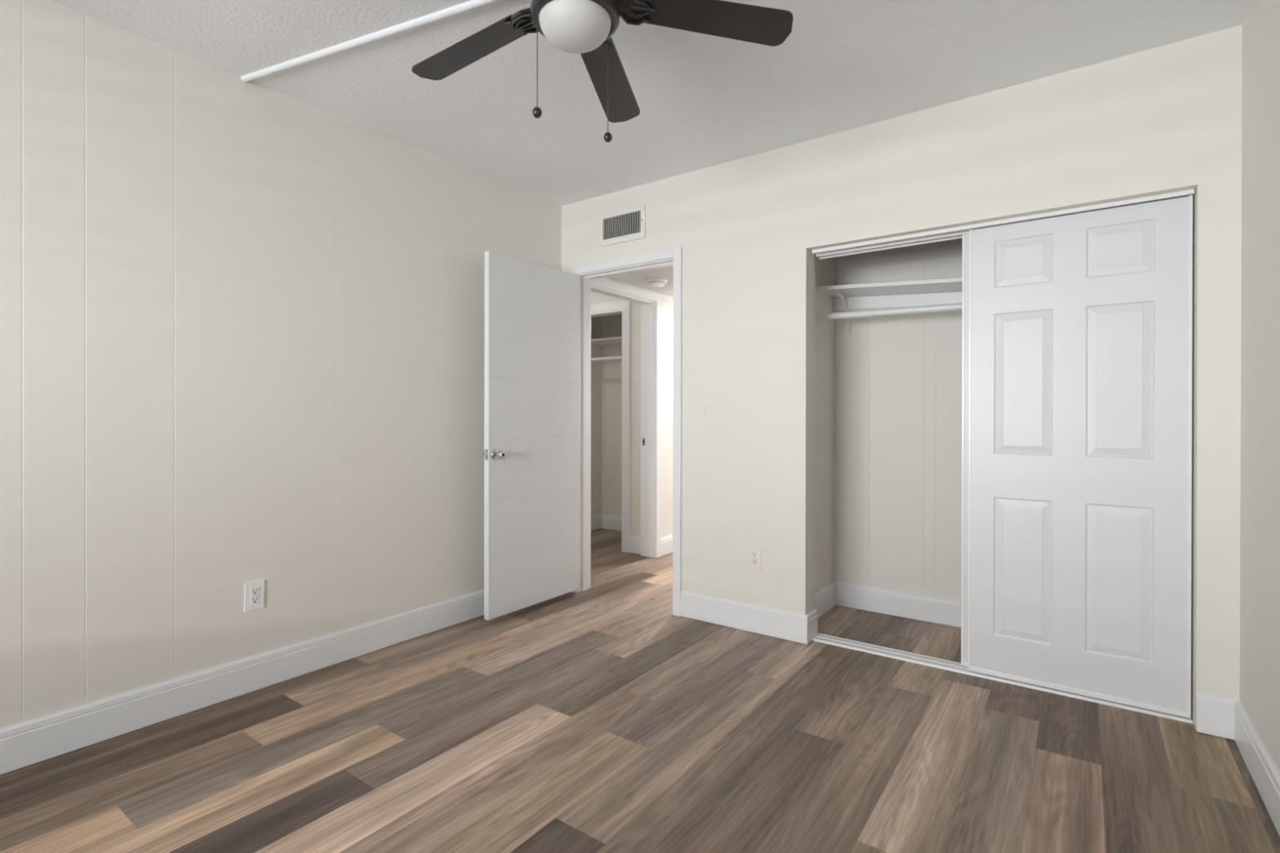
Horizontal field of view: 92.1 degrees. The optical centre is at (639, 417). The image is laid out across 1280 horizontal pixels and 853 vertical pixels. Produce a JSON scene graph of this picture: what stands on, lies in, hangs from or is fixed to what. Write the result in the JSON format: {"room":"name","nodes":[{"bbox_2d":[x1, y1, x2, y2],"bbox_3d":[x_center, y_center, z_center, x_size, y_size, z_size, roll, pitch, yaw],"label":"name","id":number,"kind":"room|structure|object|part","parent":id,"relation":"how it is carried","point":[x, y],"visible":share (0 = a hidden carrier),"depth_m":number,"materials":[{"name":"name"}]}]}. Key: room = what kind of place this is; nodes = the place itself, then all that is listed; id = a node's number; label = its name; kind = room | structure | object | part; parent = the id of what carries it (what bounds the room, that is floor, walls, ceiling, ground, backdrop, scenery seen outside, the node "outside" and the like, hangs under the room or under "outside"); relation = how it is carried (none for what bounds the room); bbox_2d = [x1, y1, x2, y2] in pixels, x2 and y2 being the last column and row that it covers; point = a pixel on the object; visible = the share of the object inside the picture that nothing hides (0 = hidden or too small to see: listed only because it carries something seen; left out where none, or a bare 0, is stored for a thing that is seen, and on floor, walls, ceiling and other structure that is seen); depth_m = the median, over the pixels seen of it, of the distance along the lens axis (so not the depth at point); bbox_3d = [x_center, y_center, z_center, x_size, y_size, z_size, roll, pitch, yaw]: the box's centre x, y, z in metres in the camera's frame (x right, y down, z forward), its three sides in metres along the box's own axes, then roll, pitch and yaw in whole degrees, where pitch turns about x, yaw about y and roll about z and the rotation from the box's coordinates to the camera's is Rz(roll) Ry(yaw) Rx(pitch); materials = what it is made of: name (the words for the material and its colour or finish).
{"room":"empty bedroom","nodes":[
{"label":"empty bedroom","id":0,"kind":"room"},
{"bbox_2d":[0,0,673,728],"bbox_3d":[-0.726,-0.126,3.727,0.120,2.440,9.800,0,0,36],"label":"wall","id":1,"kind":"structure","parent":0,"point":[242,323],"depth_m":2.37,"materials":[{"name":"beige paint"}]},
{"bbox_2d":[0,589,484,774],"bbox_3d":[-2.015,1.026,1.822,0.015,0.135,5.200,0,0,36],"label":"baseboard","id":2,"kind":"structure","parent":1,"relation":"attached to","point":[22,744],"depth_m":2.34,"materials":[{"name":"white paint"}]},
{"bbox_2d":[244,579,264,612],"bbox_3d":[-1.548,0.715,2.477,0.008,0.115,0.073,0,-1,36],"label":"wall outlet","id":3,"kind":"object","parent":1,"relation":"attached to","point":[254,595],"visible":1,"depth_m":2.47,"materials":[{"name":"white plastic"}]},
{"bbox_2d":[250,595,259,604],"bbox_3d":[-1.546,0.732,2.476,0.002,0.033,0.034,0,0,36],"label":"receptacle","id":4,"kind":"object","parent":3,"relation":"attached to","point":[255,599],"depth_m":2.48,"materials":[{"name":"white plastic"}]},
{"bbox_2d":[250,586,259,596],"bbox_3d":[-1.545,0.698,2.476,0.002,0.033,0.034,0,0,36],"label":"receptacle","id":5,"kind":"object","parent":3,"relation":"attached to","point":[255,591],"depth_m":2.48,"materials":[{"name":"white plastic"}]},
{"bbox_2d":[591,277,661,558],"bbox_3d":[-0.179,0.088,4.504,0.136,2.010,0.860,0,0,36],"label":"trim","id":6,"kind":"structure","parent":1,"relation":"attached to","point":[647,306],"depth_m":4.81,"materials":[{"name":"white paint"}]},
{"bbox_2d":[660,535,672,556],"bbox_3d":[1.171,1.021,6.258,0.015,0.135,3.478,0,0,36],"label":"baseboard","id":7,"kind":"structure","parent":1,"relation":"attached to","point":[666,543],"depth_m":4.91,"materials":[{"name":"white paint"}]},
{"bbox_2d":[591,314,622,516],"bbox_3d":[-0.150,-0.129,5.591,1.120,2.440,0.700,0,0,36],"label":"wall","id":8,"kind":"structure","parent":0,"point":[606,375],"depth_m":5.99,"materials":[{"name":"beige paint"}]},
{"bbox_2d":[591,514,621,531],"bbox_3d":[-0.173,1.021,5.548,0.940,0.135,0.600,0,0,36],"label":"baseboard","id":9,"kind":"structure","parent":8,"relation":"attached to","point":[601,521],"depth_m":5.98,"materials":[{"name":"white paint"}]},
{"bbox_2d":[591,336,622,345],"bbox_3d":[-0.095,-0.714,5.649,0.940,0.019,0.340,0,0,36],"label":"closet shelf","id":10,"kind":"object","parent":8,"relation":"attached to","point":[610,340],"visible":0.24,"depth_m":5.69,"materials":[{"name":"white paint"}]},
{"bbox_2d":[591,355,622,361],"bbox_3d":[-0.171,-0.537,5.544,0.940,0.032,0.032,0,0,36],"label":"closet rod","id":11,"kind":"object","parent":8,"relation":"attached to","point":[616,357],"visible":0.32,"depth_m":5.62,"materials":[{"name":"white metal"}]},
{"bbox_2d":[591,291,640,537],"bbox_3d":[-0.936,-0.130,5.663,2.480,2.440,0.100,0,0,36],"label":"wall","id":12,"kind":"structure","parent":0,"point":[596,298],"depth_m":4.96,"materials":[{"name":"beige paint"}]},
{"bbox_2d":[591,299,630,552],"bbox_3d":[-0.473,0.069,5.321,1.033,2.045,0.115,0,0,36],"label":"trim","id":13,"kind":"structure","parent":12,"relation":"attached to","point":[620,307],"depth_m":5.00,"materials":[{"name":"white paint"}]},
{"bbox_2d":[629,535,640,554],"bbox_3d":[-0.030,1.022,4.943,0.131,0.135,0.015,0,0,36],"label":"baseboard","id":14,"kind":"structure","parent":12,"relation":"attached to","point":[634,541],"depth_m":4.94,"materials":[{"name":"white paint"}]},
{"bbox_2d":[604,266,673,297],"bbox_3d":[1.967,-1.025,5.141,2.840,0.100,4.600,0,0,36],"label":"ceiling","id":15,"kind":"structure","parent":0,"point":[639,278],"depth_m":4.32,"materials":[{"name":"white paint"}]},
{"bbox_2d":[646,278,666,287],"bbox_3d":[0.118,-0.955,4.394,0.148,0.041,0.148,0,0,36],"label":"smoke detector","id":16,"kind":"object","parent":15,"relation":"attached to","point":[654,282],"visible":1,"depth_m":4.35,"materials":[{"name":"white plastic"}]},
{"bbox_3d":[0.118,-0.969,4.394,0.148,0.014,0.148,0,0,36],"label":"plate","id":17,"kind":"part","parent":16,"relation":"part of","materials":[{"name":"white plastic"}]},
{"bbox_2d":[0,528,1279,852],"bbox_3d":[-0.323,1.095,3.624,5.861,0.001,10.300,0,0,36],"label":"floor","id":18,"kind":"structure","parent":0,"point":[600,718],"depth_m":2.00,"materials":[{"name":"wood"}]},
{"bbox_2d":[813,633,1192,724],"bbox_3d":[1.447,1.094,2.666,1.402,0.012,0.093,0,0,36],"label":"door track","id":19,"kind":"object","parent":18,"relation":"on","point":[923,660],"visible":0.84,"depth_m":2.72,"materials":[{"name":"white metal"}]},
{"bbox_2d":[960,233,968,666],"bbox_3d":[1.708,0.141,2.503,0.719,1.892,0.033,0,0,36],"label":"door","id":20,"kind":"structure","parent":19,"relation":"on","point":[965,304],"depth_m":2.69,"materials":[{"name":"white paint"}]},
{"bbox_3d":[1.707,1.077,2.505,0.699,0.020,0.032,0,0,36],"label":"rail","id":21,"kind":"part","parent":20,"relation":"part of","materials":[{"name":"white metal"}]},
{"bbox_3d":[1.708,0.133,2.502,0.699,1.868,0.026,0,0,36],"label":"panel","id":22,"kind":"part","parent":20,"relation":"part of","materials":[{"name":"white paint"}]},
{"bbox_2d":[968,195,1192,718],"bbox_3d":[1.710,0.141,2.450,0.719,1.892,0.033,0,0,36],"label":"door","id":23,"kind":"structure","parent":19,"relation":"on","point":[1081,324],"depth_m":2.42,"materials":[{"name":"white paint"}]},
{"bbox_3d":[1.709,1.077,2.452,0.699,0.020,0.032,0,0,36],"label":"rail","id":24,"kind":"part","parent":23,"relation":"part of","materials":[{"name":"white metal"}]},
{"bbox_2d":[50,0,1252,206],"bbox_3d":[-0.742,-1.389,0.905,3.141,0.100,5.200,0,0,36],"label":"ceiling","id":25,"kind":"structure","parent":0,"point":[704,100],"depth_m":2.34,"materials":[{"name":"white paint"}]},
{"bbox_2d":[240,0,501,82],"bbox_3d":[-0.898,-1.334,2.153,1.462,0.015,0.029,0,0,23],"label":"conduit","id":26,"kind":"object","parent":25,"relation":"attached to","point":[473,4],"visible":1,"depth_m":2.16,"materials":[{"name":"white plastic"}]},
{"bbox_2d":[411,0,793,142],"bbox_3d":[-0.222,-1.074,1.758,1.191,0.532,1.207,0,0,36],"label":"ceiling fan","id":27,"kind":"object","parent":25,"relation":"hanging from","point":[585,28],"visible":1,"depth_m":1.81,"materials":[{"name":"black wood"}]},
{"bbox_3d":[-0.532,-1.162,1.946,0.469,0.065,0.124,0,0,31],"label":"blade","id":28,"kind":"part","parent":27,"relation":"part of","materials":[{"name":"black wood"}]},
{"bbox_3d":[-0.277,-0.979,1.663,0.004,0.314,0.004,0,0,36],"label":"pull chain","id":29,"kind":"part","parent":27,"relation":"part of","materials":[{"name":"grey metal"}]},
{"bbox_3d":[-0.184,-1.093,1.751,0.205,0.072,0.205,0,0,36],"label":"lamp shade","id":30,"kind":"part","parent":27,"relation":"part of","materials":[{"name":"white glass"}]},
{"bbox_3d":[-0.096,-0.986,1.841,0.004,0.300,0.004,0,0,36],"label":"pull chain","id":31,"kind":"part","parent":27,"relation":"part of","materials":[{"name":"grey metal"}]},
{"bbox_3d":[-0.106,-1.162,2.142,0.124,0.065,0.469,0,0,13],"label":"blade","id":32,"kind":"part","parent":27,"relation":"part of","materials":[{"name":"black wood"}]},
{"bbox_3d":[0.213,-1.161,1.797,0.469,0.065,0.124,0,0,-5],"label":"blade","id":33,"kind":"part","parent":27,"relation":"part of","materials":[{"name":"black wood"}]},
{"bbox_2d":[813,253,835,594],"bbox_3d":[0.960,-0.122,3.452,0.100,2.440,0.680,0,0,36],"label":"wall","id":34,"kind":"structure","parent":0,"point":[824,268],"depth_m":3.48,"materials":[{"name":"beige paint"}]},
{"bbox_2d":[813,581,835,617],"bbox_3d":[0.976,1.027,3.380,0.015,0.135,0.580,0,0,36],"label":"baseboard","id":35,"kind":"structure","parent":34,"relation":"attached to","point":[824,599],"depth_m":3.46,"materials":[{"name":"white paint"}]},
{"bbox_2d":[816,302,961,322],"bbox_3d":[1.535,-0.539,2.982,1.380,0.072,0.054,0,0,36],"label":"closet rod","id":36,"kind":"object","parent":34,"relation":"attached to","point":[948,307],"visible":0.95,"depth_m":3.15,"materials":[{"name":"white metal"}]},
{"bbox_2d":[816,311,821,322],"bbox_3d":[0.981,-0.550,3.380,0.016,0.054,0.054,0,0,36],"label":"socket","id":37,"kind":"object","parent":36,"relation":"attached to","point":[818,315],"depth_m":3.36,"materials":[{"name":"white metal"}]},
{"bbox_2d":[561,24,1242,728],"bbox_3d":[0.857,-0.121,3.033,3.261,2.440,0.120,0,0,36],"label":"wall","id":38,"kind":"structure","parent":0,"point":[1166,118],"depth_m":2.77,"materials":[{"name":"beige paint"}]},
{"bbox_2d":[482,250,579,620],"bbox_3d":[-0.581,0.095,3.525,0.154,1.933,0.750,0,0,36],"label":"door","id":39,"kind":"structure","parent":38,"relation":"in","point":[531,454],"depth_m":3.46,"materials":[{"name":"white paint"}]},
{"bbox_3d":[-0.806,0.196,3.237,0.023,0.056,0.002,0,0,36],"label":"latch plate","id":40,"kind":"part","parent":39,"relation":"part of","materials":[{"name":"silver metal"}]},
{"bbox_3d":[-0.740,0.196,3.245,0.063,0.062,0.062,0,0,36],"label":"knob","id":41,"kind":"part","parent":39,"relation":"part of","materials":[{"name":"silver metal"}]},
{"bbox_2d":[563,247,682,616],"bbox_3d":[-0.089,0.079,3.712,0.875,2.034,0.154,0,0,36],"label":"trim","id":42,"kind":"structure","parent":38,"relation":"attached to","point":[675,253],"depth_m":3.41,"materials":[{"name":"white paint"}]},
{"bbox_2d":[600,205,645,246],"bbox_3d":[-0.104,-1.126,3.636,0.325,0.184,0.020,0,0,36],"label":"air vent","id":43,"kind":"object","parent":38,"relation":"in","point":[629,224],"visible":1,"depth_m":3.63,"materials":[{"name":"white metal"}]},
{"bbox_2d":[576,257,673,592],"bbox_3d":[-0.066,0.097,3.697,0.751,1.998,0.122,0,0,36],"label":"trim","id":44,"kind":"structure","parent":38,"relation":"attached to","point":[584,279],"depth_m":3.89,"materials":[{"name":"white paint"}]},
{"bbox_2d":[684,406,704,419],"bbox_3d":[0.295,-0.025,3.358,0.125,0.073,0.008,0,0,36],"label":"light switch","id":45,"kind":"object","parent":38,"relation":"attached to","point":[690,412],"visible":1,"depth_m":3.36,"materials":[{"name":"white plastic"}]},
{"bbox_2d":[680,591,817,644],"bbox_3d":[0.557,1.027,3.247,0.720,0.135,0.145,0,0,36],"label":"baseboard","id":46,"kind":"structure","parent":38,"relation":"attached to","point":[794,627],"depth_m":3.15,"materials":[{"name":"white paint"}]},
{"bbox_2d":[748,546,761,570],"bbox_3d":[0.586,0.718,3.150,0.073,0.115,0.008,0,0,36],"label":"wall outlet","id":47,"kind":"object","parent":38,"relation":"attached to","point":[754,553],"visible":1,"depth_m":3.15,"materials":[{"name":"white plastic"}]},
{"bbox_2d":[751,557,757,564],"bbox_3d":[0.585,0.735,3.148,0.033,0.033,0.002,0,0,36],"label":"receptacle","id":48,"kind":"object","parent":47,"relation":"attached to","point":[754,560],"depth_m":3.15,"materials":[{"name":"white plastic"}]},
{"bbox_2d":[751,551,757,558],"bbox_3d":[0.585,0.701,3.148,0.033,0.033,0.002,0,0,36],"label":"receptacle","id":49,"kind":"object","parent":47,"relation":"attached to","point":[754,553],"depth_m":3.15,"materials":[{"name":"white plastic"}]},
{"bbox_2d":[812,189,1194,259],"bbox_3d":[1.444,-0.807,2.659,1.404,0.024,0.105,0,0,36],"label":"track","id":50,"kind":"object","parent":38,"relation":"attached to","point":[956,233],"visible":0.68,"depth_m":2.70,"materials":[{"name":"white metal"}]},
{"bbox_2d":[1195,691,1239,739],"bbox_3d":[1.998,1.032,2.132,0.111,0.135,0.015,0,0,36],"label":"baseboard","id":51,"kind":"structure","parent":38,"relation":"attached to","point":[1215,714],"depth_m":2.13,"materials":[{"name":"white paint"}]},
{"bbox_2d":[834,238,1192,634],"bbox_3d":[1.877,-0.120,3.150,1.741,2.440,0.100,0,0,36],"label":"wall","id":52,"kind":"structure","parent":0,"point":[898,378],"depth_m":3.41,"materials":[{"name":"beige paint"}]},
{"bbox_2d":[835,581,960,627],"bbox_3d":[1.799,1.029,3.137,1.606,0.135,0.015,0,0,36],"label":"baseboard","id":53,"kind":"structure","parent":52,"relation":"attached to","point":[945,611],"depth_m":3.39,"materials":[{"name":"white paint"}]},
{"bbox_2d":[834,291,962,310],"bbox_3d":[1.493,-0.635,3.351,0.879,0.124,0.018,0,0,36],"label":"cleat","id":54,"kind":"object","parent":52,"relation":"attached to","point":[890,301],"visible":0.52,"depth_m":3.39,"materials":[{"name":"white paint"}]},
{"bbox_2d":[835,292,849,334],"bbox_3d":[1.146,-0.584,3.486,0.025,0.215,0.171,0,0,36],"label":"shelf bracket","id":55,"kind":"object","parent":54,"relation":"attached to","point":[846,301],"visible":0.85,"depth_m":3.55,"materials":[{"name":"white metal"}]},
{"bbox_3d":[1.145,-0.689,3.483,0.020,0.004,0.166,0,0,36],"label":"shelf arm","id":56,"kind":"part","parent":55,"relation":"part of","materials":[{"name":"white metal"}]},
{"bbox_2d":[818,277,962,297],"bbox_3d":[1.417,-0.682,3.245,0.879,0.073,0.279,0,0,36],"label":"closet shelf","id":57,"kind":"object","parent":54,"relation":"on","point":[944,285],"visible":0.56,"depth_m":3.24,"materials":[{"name":"white paint"}]},
{"bbox_2d":[1240,0,1279,772],"bbox_3d":[0.581,-0.115,-0.043,0.120,2.440,5.200,0,0,36],"label":"wall","id":58,"kind":"structure","parent":0,"point":[1260,496],"depth_m":1.85,"materials":[{"name":"beige paint"}]},
{"bbox_2d":[1234,701,1279,836],"bbox_3d":[0.520,1.034,-0.007,0.015,0.135,5.185,0,0,36],"label":"baseboard","id":59,"kind":"structure","parent":58,"relation":"attached to","point":[1263,770],"depth_m":1.81,"materials":[{"name":"white paint"}]}
]}

